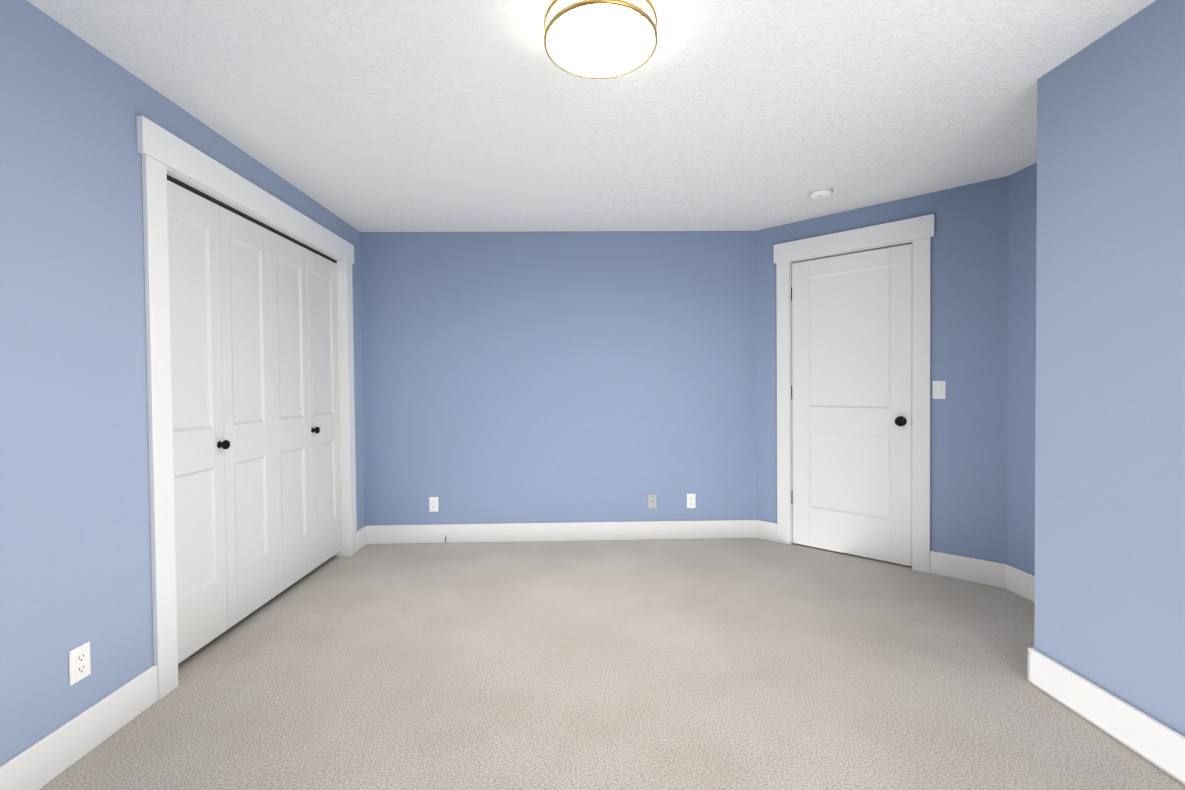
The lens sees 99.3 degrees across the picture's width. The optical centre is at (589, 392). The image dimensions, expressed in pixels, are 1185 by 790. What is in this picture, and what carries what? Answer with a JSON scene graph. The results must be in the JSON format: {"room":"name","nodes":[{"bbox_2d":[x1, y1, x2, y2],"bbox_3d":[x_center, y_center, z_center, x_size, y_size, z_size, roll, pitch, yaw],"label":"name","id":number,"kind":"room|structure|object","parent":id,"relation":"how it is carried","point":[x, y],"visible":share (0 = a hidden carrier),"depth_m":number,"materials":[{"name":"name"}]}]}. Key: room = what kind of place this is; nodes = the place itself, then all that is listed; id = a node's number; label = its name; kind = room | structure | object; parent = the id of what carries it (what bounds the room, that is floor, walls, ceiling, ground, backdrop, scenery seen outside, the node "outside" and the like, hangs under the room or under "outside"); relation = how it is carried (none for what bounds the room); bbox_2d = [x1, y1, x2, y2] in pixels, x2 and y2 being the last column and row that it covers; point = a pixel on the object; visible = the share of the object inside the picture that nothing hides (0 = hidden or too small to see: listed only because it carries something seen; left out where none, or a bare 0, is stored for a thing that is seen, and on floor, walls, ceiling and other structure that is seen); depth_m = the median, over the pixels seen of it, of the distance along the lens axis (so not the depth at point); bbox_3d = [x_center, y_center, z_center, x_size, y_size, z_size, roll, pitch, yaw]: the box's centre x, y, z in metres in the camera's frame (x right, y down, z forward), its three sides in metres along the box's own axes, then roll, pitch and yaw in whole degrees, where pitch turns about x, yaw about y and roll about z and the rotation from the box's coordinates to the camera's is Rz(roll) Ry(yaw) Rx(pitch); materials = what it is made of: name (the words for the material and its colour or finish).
{"room":"empty bedroom","nodes":[
{"label":"empty bedroom","id":0,"kind":"room"},
{"bbox_2d":[0,0,364,765],"bbox_3d":[-1.788,0.009,1.581,0.120,2.440,4.960,-1,1,-1],"label":"wall","id":1,"kind":"structure","parent":0,"point":[74,518],"depth_m":1.69,"materials":[{"name":"blue paint"}]},
{"bbox_2d":[68,641,90,685],"bbox_3d":[-1.717,0.913,1.698,0.010,0.115,0.070,-1,1,-1],"label":"electrical outlet","id":2,"kind":"object","parent":1,"relation":"attached to","point":[79,664],"visible":1,"depth_m":1.69,"materials":[{"name":"white plastic"}]},
{"bbox_2d":[0,525,366,789],"bbox_3d":[-1.709,1.156,1.602,0.016,0.145,4.720,-1,1,-1],"label":"baseboard","id":3,"kind":"structure","parent":1,"relation":"attached to","point":[42,762],"depth_m":1.69,"materials":[{"name":"white wood"}]},
{"bbox_2d":[136,116,356,700],"bbox_3d":[-1.812,0.125,2.863,0.121,2.166,1.616,-1,1,-1],"label":"door frame","id":4,"kind":"structure","parent":1,"relation":"attached to","point":[194,187],"depth_m":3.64,"materials":[{"name":"white wood"}]},
{"bbox_2d":[167,180,340,663],"bbox_3d":[-1.798,0.123,2.864,0.079,2.083,1.569,-1,1,-1],"label":"bifold closet doors","id":5,"kind":"structure","parent":1,"relation":"in","point":[254,365],"depth_m":2.64,"materials":[{"name":"white wood"}]},
{"bbox_2d":[360,231,756,524],"bbox_3d":[-0.255,-0.046,4.032,3.283,2.440,0.120,-1,1,-1],"label":"wall","id":6,"kind":"structure","parent":0,"point":[558,376],"depth_m":3.97,"materials":[{"name":"blue paint"}]},
{"bbox_2d":[429,497,437,511],"bbox_3d":[-1.226,0.881,3.963,0.070,0.115,0.010,-1,1,-1],"label":"electrical outlet","id":7,"kind":"object","parent":6,"relation":"attached to","point":[433,504],"visible":1,"depth_m":3.96,"materials":[{"name":"white plastic"}]},
{"bbox_2d":[365,520,756,543],"bbox_3d":[-0.211,1.103,3.983,3.107,0.145,0.016,-1,1,-1],"label":"baseboard","id":8,"kind":"structure","parent":6,"relation":"attached to","point":[539,532],"depth_m":3.98,"materials":[{"name":"white wood"}]},
{"bbox_2d":[648,494,656,508],"bbox_3d":[0.498,0.865,3.993,0.070,0.115,0.018,-1,1,-1],"label":"outlet","id":9,"kind":"object","parent":6,"relation":"attached to","point":[652,501],"visible":1,"depth_m":4.00,"materials":[{"name":"white plastic"}]},
{"bbox_2d":[687,494,695,507],"bbox_3d":[0.809,0.862,4.004,0.070,0.115,0.010,-1,1,-1],"label":"electrical outlet","id":10,"kind":"object","parent":6,"relation":"attached to","point":[691,500],"visible":1,"depth_m":4.00,"materials":[{"name":"white plastic"}]},
{"bbox_2d":[26,0,1155,231],"bbox_3d":[0.049,-1.288,1.597,5.219,0.120,4.960,-1,1,-1],"label":"ceiling","id":11,"kind":"structure","parent":0,"point":[492,116],"depth_m":2.14,"materials":[{"name":"white paint"}]},
{"bbox_2d":[544,0,656,78],"bbox_3d":[0.036,-1.173,1.638,0.366,0.111,0.366,-1,1,-1],"label":"lamp","id":12,"kind":"object","parent":11,"relation":"attached to","point":[598,39],"visible":1,"depth_m":1.59,"materials":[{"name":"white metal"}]},
{"bbox_2d":[809,187,832,199],"bbox_3d":[1.460,-1.248,3.174,0.140,0.038,0.140,-1,1,-1],"label":"smoke detector","id":13,"kind":"object","parent":11,"relation":"attached to","point":[822,193],"visible":0.98,"depth_m":3.13,"materials":[{"name":"white plastic"}]},
{"bbox_2d":[39,538,1184,789],"bbox_3d":[0.073,1.261,1.639,5.219,0.100,4.960,-1,1,-1],"label":"floor","id":14,"kind":"structure","parent":0,"point":[693,664],"depth_m":2.07,"materials":[{"name":"carpet"}]},
{"bbox_2d":[756,176,1008,563],"bbox_3d":[1.940,-0.058,3.535,1.659,2.440,0.120,0,1,42],"label":"wall","id":15,"kind":"structure","parent":0,"point":[969,366],"depth_m":3.13,"materials":[{"name":"blue paint"}]},
{"bbox_2d":[791,244,911,565],"bbox_3d":[1.820,0.088,3.563,0.793,2.126,0.098,0,1,42],"label":"entry door","id":16,"kind":"structure","parent":15,"relation":"in","point":[851,398],"depth_m":3.55,"materials":[{"name":"white wood"}]},
{"bbox_2d":[773,214,934,573],"bbox_3d":[1.854,0.014,3.596,1.028,2.295,0.146,0,1,42],"label":"door frame","id":17,"kind":"structure","parent":15,"relation":"attached to","point":[919,232],"depth_m":3.32,"materials":[{"name":"white wood"}]},
{"bbox_2d":[757,520,1005,588],"bbox_3d":[1.906,1.091,3.503,1.547,0.145,0.016,0,1,42],"label":"baseboard","id":18,"kind":"structure","parent":15,"relation":"attached to","point":[985,572],"depth_m":3.13,"materials":[{"name":"white wood"}]},
{"bbox_2d":[932,381,945,398],"bbox_3d":[2.221,-0.017,3.198,0.070,0.115,0.011,0,1,42],"label":"light switch","id":19,"kind":"object","parent":15,"relation":"attached to","point":[939,390],"visible":1,"depth_m":3.19,"materials":[{"name":"white plastic"}]},
{"bbox_2d":[1007,162,1036,575],"bbox_3d":[2.543,-0.047,2.527,0.120,2.440,1.061,-1,1,-1],"label":"wall","id":20,"kind":"structure","parent":0,"point":[1022,234],"depth_m":2.88,"materials":[{"name":"blue paint"}]},
{"bbox_2d":[1005,564,1034,602],"bbox_3d":[2.486,1.101,2.532,0.016,0.145,0.935,-1,1,-1],"label":"baseboard","id":21,"kind":"structure","parent":20,"relation":"attached to","point":[1020,582],"depth_m":2.89,"materials":[{"name":"white wood"}]},
{"bbox_2d":[1034,0,1184,735],"bbox_3d":[2.235,-0.012,0.611,0.811,2.440,2.860,-1,1,-1],"label":"wall","id":22,"kind":"structure","parent":0,"point":[1109,615],"depth_m":1.73,"materials":[{"name":"blue paint"}]},
{"bbox_2d":[1027,647,1033,681],"bbox_3d":[2.150,1.112,2.066,0.707,0.145,0.016,-1,1,-1],"label":"baseboard","id":23,"kind":"structure","parent":22,"relation":"attached to","point":[1029,662],"depth_m":2.06,"materials":[{"name":"white wood"}]},
{"bbox_2d":[1027,647,1184,785],"bbox_3d":[1.831,1.138,0.690,0.016,0.145,2.756,-1,1,-1],"label":"baseboard","id":24,"kind":"structure","parent":22,"relation":"attached to","point":[1155,743],"depth_m":1.74,"materials":[{"name":"white wood"}]}
]}

